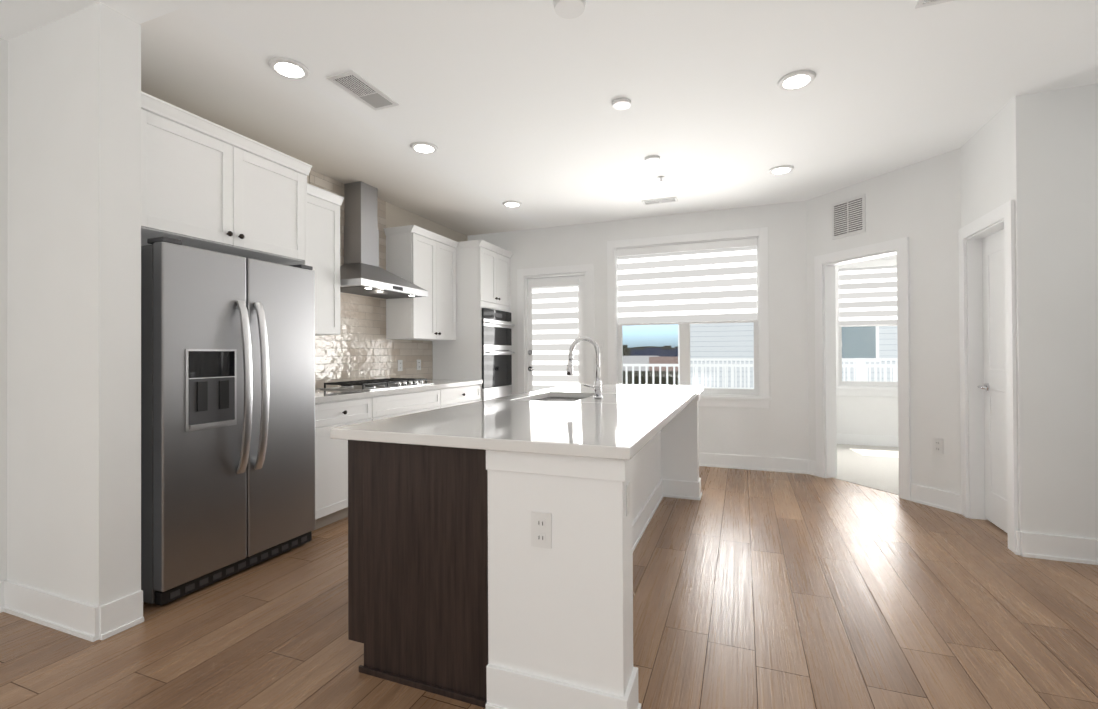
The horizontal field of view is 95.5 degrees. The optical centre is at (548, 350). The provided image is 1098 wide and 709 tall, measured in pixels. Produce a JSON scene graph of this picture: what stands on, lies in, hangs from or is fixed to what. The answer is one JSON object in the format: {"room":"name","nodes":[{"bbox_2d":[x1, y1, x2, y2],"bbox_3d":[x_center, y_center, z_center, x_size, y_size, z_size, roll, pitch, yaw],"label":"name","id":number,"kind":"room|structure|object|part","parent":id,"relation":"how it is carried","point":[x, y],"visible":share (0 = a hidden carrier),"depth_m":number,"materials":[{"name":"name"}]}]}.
{"room":"kitchen","nodes":[
{"label":"kitchen","id":0,"kind":"room"},
{"bbox_2d":[4,2,140,606],"bbox_3d":[-2.240,-0.132,2.347,0.720,2.740,0.160,0,0,21],"label":"wall","id":1,"kind":"structure","parent":0,"point":[70,304],"depth_m":2.24,"materials":[{"name":"paint"}]},
{"bbox_2d":[0,38,463,581],"bbox_3d":[-2.634,-0.129,2.548,0.140,2.740,8.630,0,0,21],"label":"wall","id":2,"kind":"structure","parent":0,"point":[396,216],"depth_m":2.39,"materials":[{"name":"paint"}]},
{"bbox_2d":[141,91,311,265],"bbox_3d":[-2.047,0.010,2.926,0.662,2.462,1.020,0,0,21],"label":"upper cabinet","id":3,"kind":"object","parent":2,"relation":"attached to","point":[208,185],"visible":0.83,"depth_m":2.75,"materials":[{"name":"white paint"}]},
{"bbox_2d":[307,183,343,335],"bbox_3d":[-1.898,-0.671,3.741,0.362,1.092,0.598,0,0,21],"label":"upper cabinet","id":4,"kind":"object","parent":2,"relation":"attached to","point":[323,233],"visible":0.23,"depth_m":3.83,"materials":[{"name":"white paint"}]},
{"bbox_2d":[309,170,432,388],"bbox_3d":[-1.758,-0.585,4.616,0.006,1.806,2.331,0,0,21],"label":"tile backsplash","id":5,"kind":"structure","parent":2,"relation":"attached to","point":[360,347],"depth_m":4.66,"materials":[{"name":"beige tile"}]},
{"bbox_2d":[398,360,402,370],"bbox_3d":[-1.537,0.152,5.152,0.007,0.115,0.072,0,0,21],"label":"outlet","id":6,"kind":"object","parent":5,"relation":"attached to","point":[400,365],"depth_m":5.15,"materials":[{"name":"white plastic"}]},
{"bbox_2d":[417,360,420,369],"bbox_3d":[-1.422,0.154,5.450,0.007,0.115,0.072,0,0,21],"label":"outlet","id":7,"kind":"object","parent":5,"relation":"attached to","point":[418,361],"depth_m":5.45,"materials":[{"name":"white plastic"}]},
{"bbox_2d":[340,181,427,298],"bbox_3d":[-1.553,-1.000,4.455,0.494,0.980,0.900,0,0,21],"label":"range hood","id":8,"kind":"object","parent":2,"relation":"attached to","point":[362,273],"visible":0.96,"depth_m":4.41,"materials":[{"name":"silver metal"}]},
{"bbox_2d":[384,225,458,340],"bbox_3d":[-1.317,-0.664,5.242,0.362,1.092,0.820,0,0,21],"label":"upper cabinet","id":9,"kind":"object","parent":2,"relation":"attached to","point":[423,258],"visible":0.98,"depth_m":5.00,"materials":[{"name":"white paint"}]},
{"bbox_2d":[0,466,1097,708],"bbox_3d":[0.978,1.238,1.143,7.870,0.050,8.630,0,0,21],"label":"floor","id":10,"kind":"structure","parent":0,"point":[766,590],"depth_m":2.21,"materials":[{"name":"brown wood"}]},
{"bbox_2d":[141,237,314,605],"bbox_3d":[-1.964,0.340,2.911,0.780,1.770,0.915,0,0,21],"label":"refrigerator","id":11,"kind":"object","parent":10,"relation":"on","point":[227,415],"visible":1,"depth_m":2.64,"materials":[{"name":"grey metal"}]},
{"bbox_3d":[-1.746,0.197,2.591,0.020,0.410,0.265,0,0,21],"label":"panel","id":12,"kind":"part","parent":11,"relation":"part of","materials":[{"name":"silver metal"}]},
{"bbox_3d":[-1.643,0.198,2.769,0.076,0.944,0.146,0,0,21],"label":"handle","id":13,"kind":"part","parent":11,"relation":"part of","materials":[{"name":"silver metal"}]},
{"bbox_2d":[312,395,379,530],"bbox_3d":[-1.756,0.799,3.719,0.622,0.890,0.670,0,0,21],"label":"base cabinet","id":14,"kind":"object","parent":10,"relation":"on","point":[336,408],"depth_m":3.51,"materials":[{"name":"white paint"}]},
{"bbox_2d":[315,379,482,402],"bbox_3d":[-1.447,0.337,4.491,0.647,0.039,2.330,0,0,21],"label":"countertop","id":15,"kind":"structure","parent":14,"relation":"on","point":[321,395],"depth_m":3.98,"materials":[{"name":"white stone"}]},
{"bbox_2d":[320,378,433,390],"bbox_3d":[-1.482,0.290,4.406,0.510,0.052,0.880,0,0,21],"label":"cooktop","id":16,"kind":"object","parent":15,"relation":"in","point":[377,384],"visible":1,"depth_m":4.26,"materials":[{"name":"silver metal"}]},
{"bbox_2d":[380,387,447,418],"bbox_3d":[-1.488,0.802,4.411,0.622,0.890,1.063,0,0,21],"label":"base cabinet","id":17,"kind":"object","parent":10,"relation":"on","point":[411,402],"depth_m":4.33,"materials":[{"name":"white paint"}]},
{"bbox_2d":[448,383,482,406],"bbox_3d":[-1.189,0.806,5.185,0.622,0.890,0.845,0,0,21],"label":"base cabinet","id":18,"kind":"object","parent":10,"relation":"on","point":[456,395],"depth_m":5.14,"materials":[{"name":"white paint"}]},
{"bbox_2d":[433,240,514,400],"bbox_3d":[-0.870,0.023,5.907,0.706,2.462,0.799,0,0,21],"label":"tall cabinet","id":19,"kind":"object","parent":10,"relation":"on","point":[479,347],"visible":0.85,"depth_m":5.59,"materials":[{"name":"white paint"}]},
{"bbox_2d":[348,396,701,708],"bbox_3d":[0.246,0.785,3.107,1.140,0.889,2.960,0,0,21],"label":"kitchen island","id":20,"kind":"object","parent":10,"relation":"on","point":[492,544],"depth_m":1.72,"materials":[{"name":"brown wood"}]},
{"bbox_2d":[330,384,701,459],"bbox_3d":[0.246,0.319,3.109,1.160,0.039,3.020,0,0,21],"label":"island countertop","id":21,"kind":"structure","parent":20,"relation":"on","point":[617,426],"depth_m":2.01,"materials":[{"name":"white stone"}]},
{"bbox_2d":[534,396,581,399],"bbox_3d":[0.070,0.436,3.316,0.396,0.215,0.696,0,0,21],"label":"sink","id":22,"kind":"object","parent":21,"relation":"in","point":[535,397],"depth_m":3.60,"materials":[{"name":"silver metal"}]},
{"bbox_2d":[566,336,601,399],"bbox_3d":[0.224,0.104,3.163,0.224,0.391,0.093,0,0,21],"label":"faucet","id":23,"kind":"object","parent":21,"relation":"on","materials":[{"name":"silver metal"}]},
{"bbox_2d":[0,0,1097,235],"bbox_3d":[1.315,-1.547,2.071,7.870,0.050,10.580,0,0,21],"label":"ceiling","id":24,"kind":"structure","parent":0,"point":[500,102],"depth_m":2.85,"materials":[{"name":"paint"}]},
{"bbox_2d":[268,57,309,79],"bbox_3d":[-1.381,-1.497,2.653,0.196,0.014,0.196,0,0,21],"label":"recessed light","id":25,"kind":"object","parent":24,"relation":"in","point":[289,68],"visible":0.96,"depth_m":2.63,"materials":[{"name":"white plastic"}]},
{"bbox_2d":[327,70,398,110],"bbox_3d":[-1.069,-1.499,2.892,0.180,0.011,0.390,0,0,21],"label":"ceiling vent","id":26,"kind":"object","parent":24,"relation":"in","point":[359,87],"visible":1,"depth_m":2.87,"materials":[{"name":"white metal"}]},
{"bbox_2d":[410,142,437,153],"bbox_3d":[-0.920,-1.493,3.676,0.196,0.014,0.196,0,0,21],"label":"recessed light","id":27,"kind":"object","parent":24,"relation":"in","point":[424,147],"visible":1,"depth_m":3.65,"materials":[{"name":"white plastic"}]},
{"bbox_2d":[503,201,521,206],"bbox_3d":[-0.373,-1.487,5.062,0.196,0.014,0.196,0,0,21],"label":"recessed light","id":28,"kind":"object","parent":24,"relation":"in","point":[512,203],"visible":1,"depth_m":5.04,"materials":[{"name":"white plastic"}]},
{"bbox_2d":[553,0,585,18],"bbox_3d":[0.090,-1.497,2.159,0.144,0.035,0.144,0,0,21],"label":"smoke detector","id":29,"kind":"object","parent":24,"relation":"attached to","point":[568,9],"visible":1,"depth_m":2.16,"materials":[{"name":"white plastic"}]},
{"bbox_2d":[612,98,630,109],"bbox_3d":[0.442,-1.502,3.041,0.120,0.018,0.120,0,0,21],"label":"cap","id":30,"kind":"object","parent":24,"relation":"attached to","point":[621,104],"visible":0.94,"depth_m":3.02,"materials":[{"name":"white plastic"}]},
{"bbox_2d":[645,155,659,162],"bbox_3d":[0.810,-1.498,3.907,0.120,0.018,0.120,0,0,21],"label":"cap","id":31,"kind":"object","parent":24,"relation":"attached to","point":[652,159],"visible":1,"depth_m":3.88,"materials":[{"name":"white plastic"}]},
{"bbox_2d":[642,197,677,204],"bbox_3d":[1.111,-1.496,4.991,0.340,0.012,0.140,0,0,21],"label":"ceiling vent","id":32,"kind":"object","parent":24,"relation":"in","point":[660,201],"visible":0.98,"depth_m":4.98,"materials":[{"name":"white metal"}]},
{"bbox_2d":[657,176,664,182],"bbox_3d":[0.976,-1.484,4.336,0.069,0.043,0.070,0,0,21],"label":"sprinkler","id":33,"kind":"object","parent":24,"relation":"attached to","point":[660,178],"depth_m":4.33,"materials":[{"name":"white plastic"}]},
{"bbox_2d":[768,165,793,174],"bbox_3d":[1.936,-1.505,4.157,0.196,0.014,0.196,0,0,21],"label":"recessed light","id":34,"kind":"object","parent":24,"relation":"in","point":[781,169],"visible":0.96,"depth_m":4.13,"materials":[{"name":"white plastic"}]},
{"bbox_2d":[777,70,815,89],"bbox_3d":[1.386,-1.511,2.793,0.196,0.014,0.196,0,0,21],"label":"recessed light","id":35,"kind":"object","parent":24,"relation":"in","point":[796,80],"visible":0.98,"depth_m":2.77,"materials":[{"name":"white plastic"}]},
{"bbox_2d":[915,0,953,8],"bbox_3d":[1.823,-1.521,1.761,0.700,0.012,0.690,0,0,21],"label":"ceiling vent","id":36,"kind":"object","parent":24,"relation":"in","point":[922,3],"visible":1,"depth_m":2.17,"materials":[{"name":"white metal"}]},
{"bbox_2d":[464,201,807,459],"bbox_3d":[0.898,-0.127,5.717,4.139,2.740,0.170,0,0,21],"label":"wall","id":37,"kind":"structure","parent":0,"point":[780,430],"depth_m":5.22,"materials":[{"name":"paint"}]},
{"bbox_2d":[524,272,586,392],"bbox_3d":[0.095,0.165,6.025,0.800,2.167,0.169,0,0,21],"label":"door","id":38,"kind":"structure","parent":37,"relation":"in","point":[582,328],"depth_m":5.95,"materials":[{"name":"white paint"}]},
{"bbox_3d":[-0.221,0.121,6.089,0.095,0.259,0.061,0,0,21],"label":"handle","id":39,"kind":"part","parent":38,"relation":"part of","materials":[{"name":"silver metal"}]},
{"bbox_2d":[530,278,578,390],"bbox_3d":[0.068,0.059,5.983,0.605,1.820,0.049,0,0,21],"label":"window blind","id":40,"kind":"object","parent":38,"relation":"attached to","point":[554,319],"depth_m":5.99,"materials":[{"name":"white fabric"}]},
{"bbox_2d":[600,356,604,365],"bbox_3d":[0.613,0.120,5.762,0.072,0.115,0.007,0,0,21],"label":"light switch","id":41,"kind":"object","parent":37,"relation":"attached to","point":[602,358],"depth_m":5.76,"materials":[{"name":"white plastic"}]},
{"bbox_2d":[607,227,771,407],"bbox_3d":[1.487,-0.335,5.481,1.736,1.863,0.185,0,0,21],"label":"kitchen window","id":42,"kind":"structure","parent":37,"relation":"in","point":[700,280],"depth_m":5.43,"materials":[{"name":"white paint"}]},
{"bbox_2d":[804,171,895,460],"bbox_3d":[2.818,-0.144,4.592,0.712,2.740,0.540,0,0,21],"label":"wall","id":43,"kind":"structure","parent":0,"point":[867,415],"depth_m":4.94,"materials":[{"name":"paint"}]},
{"bbox_2d":[832,194,865,239],"bbox_3d":[2.747,-1.224,4.581,0.013,0.340,0.330,0,0,-21],"label":"air vent grille","id":44,"kind":"object","parent":43,"relation":"attached to","point":[849,217],"visible":1,"depth_m":4.56,"materials":[{"name":"white metal"}]},
{"bbox_2d":[835,255,897,396],"bbox_3d":[4.565,-0.345,6.381,1.750,1.863,0.185,0,0,21],"label":"bedroom window","id":45,"kind":"structure","parent":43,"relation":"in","point":[865,292],"depth_m":6.53,"materials":[{"name":"white fabric"}]},
{"bbox_2d":[831,444,898,494],"bbox_3d":[4.681,1.241,4.906,3.680,0.054,2.838,0,0,21],"label":"floor","id":46,"kind":"structure","parent":0,"point":[875,467],"depth_m":5.28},
{"bbox_2d":[892,156,939,489],"bbox_3d":[2.922,-0.149,3.978,0.132,2.740,0.350,0,0,21],"label":"wall","id":47,"kind":"structure","parent":0,"point":[914,184],"depth_m":3.99,"materials":[{"name":"paint"}]},
{"bbox_2d":[933,438,942,453],"bbox_3d":[3.026,0.740,3.880,0.007,0.115,0.072,0,0,-21],"label":"outlet","id":48,"kind":"object","parent":47,"relation":"attached to","point":[937,445],"visible":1,"depth_m":3.88,"materials":[{"name":"white plastic"}]},
{"bbox_2d":[936,226,939,413],"bbox_3d":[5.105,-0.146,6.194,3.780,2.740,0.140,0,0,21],"label":"wall","id":49,"kind":"structure","parent":0,"point":[937,227],"depth_m":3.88,"materials":[{"name":"paint"}]},
{"bbox_2d":[940,111,999,519],"bbox_3d":[3.101,-0.152,3.566,0.140,2.740,0.990,0,0,21],"label":"wall","id":50,"kind":"structure","parent":0,"point":[970,175],"depth_m":3.77,"materials":[{"name":"paint"}]},
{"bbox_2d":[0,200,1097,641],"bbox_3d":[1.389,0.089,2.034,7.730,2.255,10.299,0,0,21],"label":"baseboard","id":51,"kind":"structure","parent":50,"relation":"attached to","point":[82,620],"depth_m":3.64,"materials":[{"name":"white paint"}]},
{"bbox_2d":[978,229,1007,532],"bbox_3d":[3.017,0.198,3.329,0.100,2.014,0.590,0,0,21],"label":"closet door","id":52,"kind":"structure","parent":50,"relation":"in","point":[994,371],"depth_m":3.44,"materials":[{"name":"white paint"}]},
{"bbox_3d":[3.068,0.258,3.511,0.062,0.055,0.138,0,0,21],"label":"handle","id":53,"kind":"part","parent":52,"relation":"part of","materials":[{"name":"silver metal"}]},
{"bbox_2d":[1000,83,1097,554],"bbox_3d":[4.163,-0.164,2.516,2.880,2.740,0.140,0,0,21],"label":"wall","id":54,"kind":"structure","parent":0,"point":[1049,139],"depth_m":2.91,"materials":[{"name":"paint"}]},
{"label":"outside","id":55,"kind":"structure","parent":0,"visible":0},
{"bbox_2d":[623,378,677,384],"bbox_3d":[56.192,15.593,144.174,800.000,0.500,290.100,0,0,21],"label":"ground","id":56,"kind":"structure","parent":55,"point":[656,381],"depth_m":261.54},
{"bbox_2d":[623,345,677,377],"bbox_3d":[45.922,14.627,304.240,385.260,36.596,1.000,0,0,21],"label":"trees","id":57,"kind":"object","parent":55,"point":[643,374],"depth_m":298.60,"materials":[{"name":"green plant"}]},
{"bbox_3d":[2.943,1.275,6.951,18.000,0.051,3.600,0,0,21],"label":"deck","id":58,"kind":"object","parent":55,"visible":0},
{"bbox_2d":[623,358,897,388],"bbox_3d":[3.546,0.688,8.543,18.016,1.120,0.140,0,0,21],"label":"railing","id":59,"kind":"object","parent":58,"relation":"on","point":[863,368],"depth_m":8.68,"materials":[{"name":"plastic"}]},
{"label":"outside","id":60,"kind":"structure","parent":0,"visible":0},
{"bbox_2d":[623,348,677,370],"bbox_3d":[31.020,1.953,148.674,70.000,6.100,60.000,0,0,21],"label":"buildings","id":61,"kind":"structure","parent":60,"point":[650,357],"depth_m":120.85},
{"bbox_2d":[678,322,897,388],"bbox_3d":[14.544,2.749,17.744,18.180,21.000,10.080,0,0,21],"label":"neighboring building","id":62,"kind":"structure","parent":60,"point":[705,339],"depth_m":16.43,"materials":[{"name":"white"}]}
]}

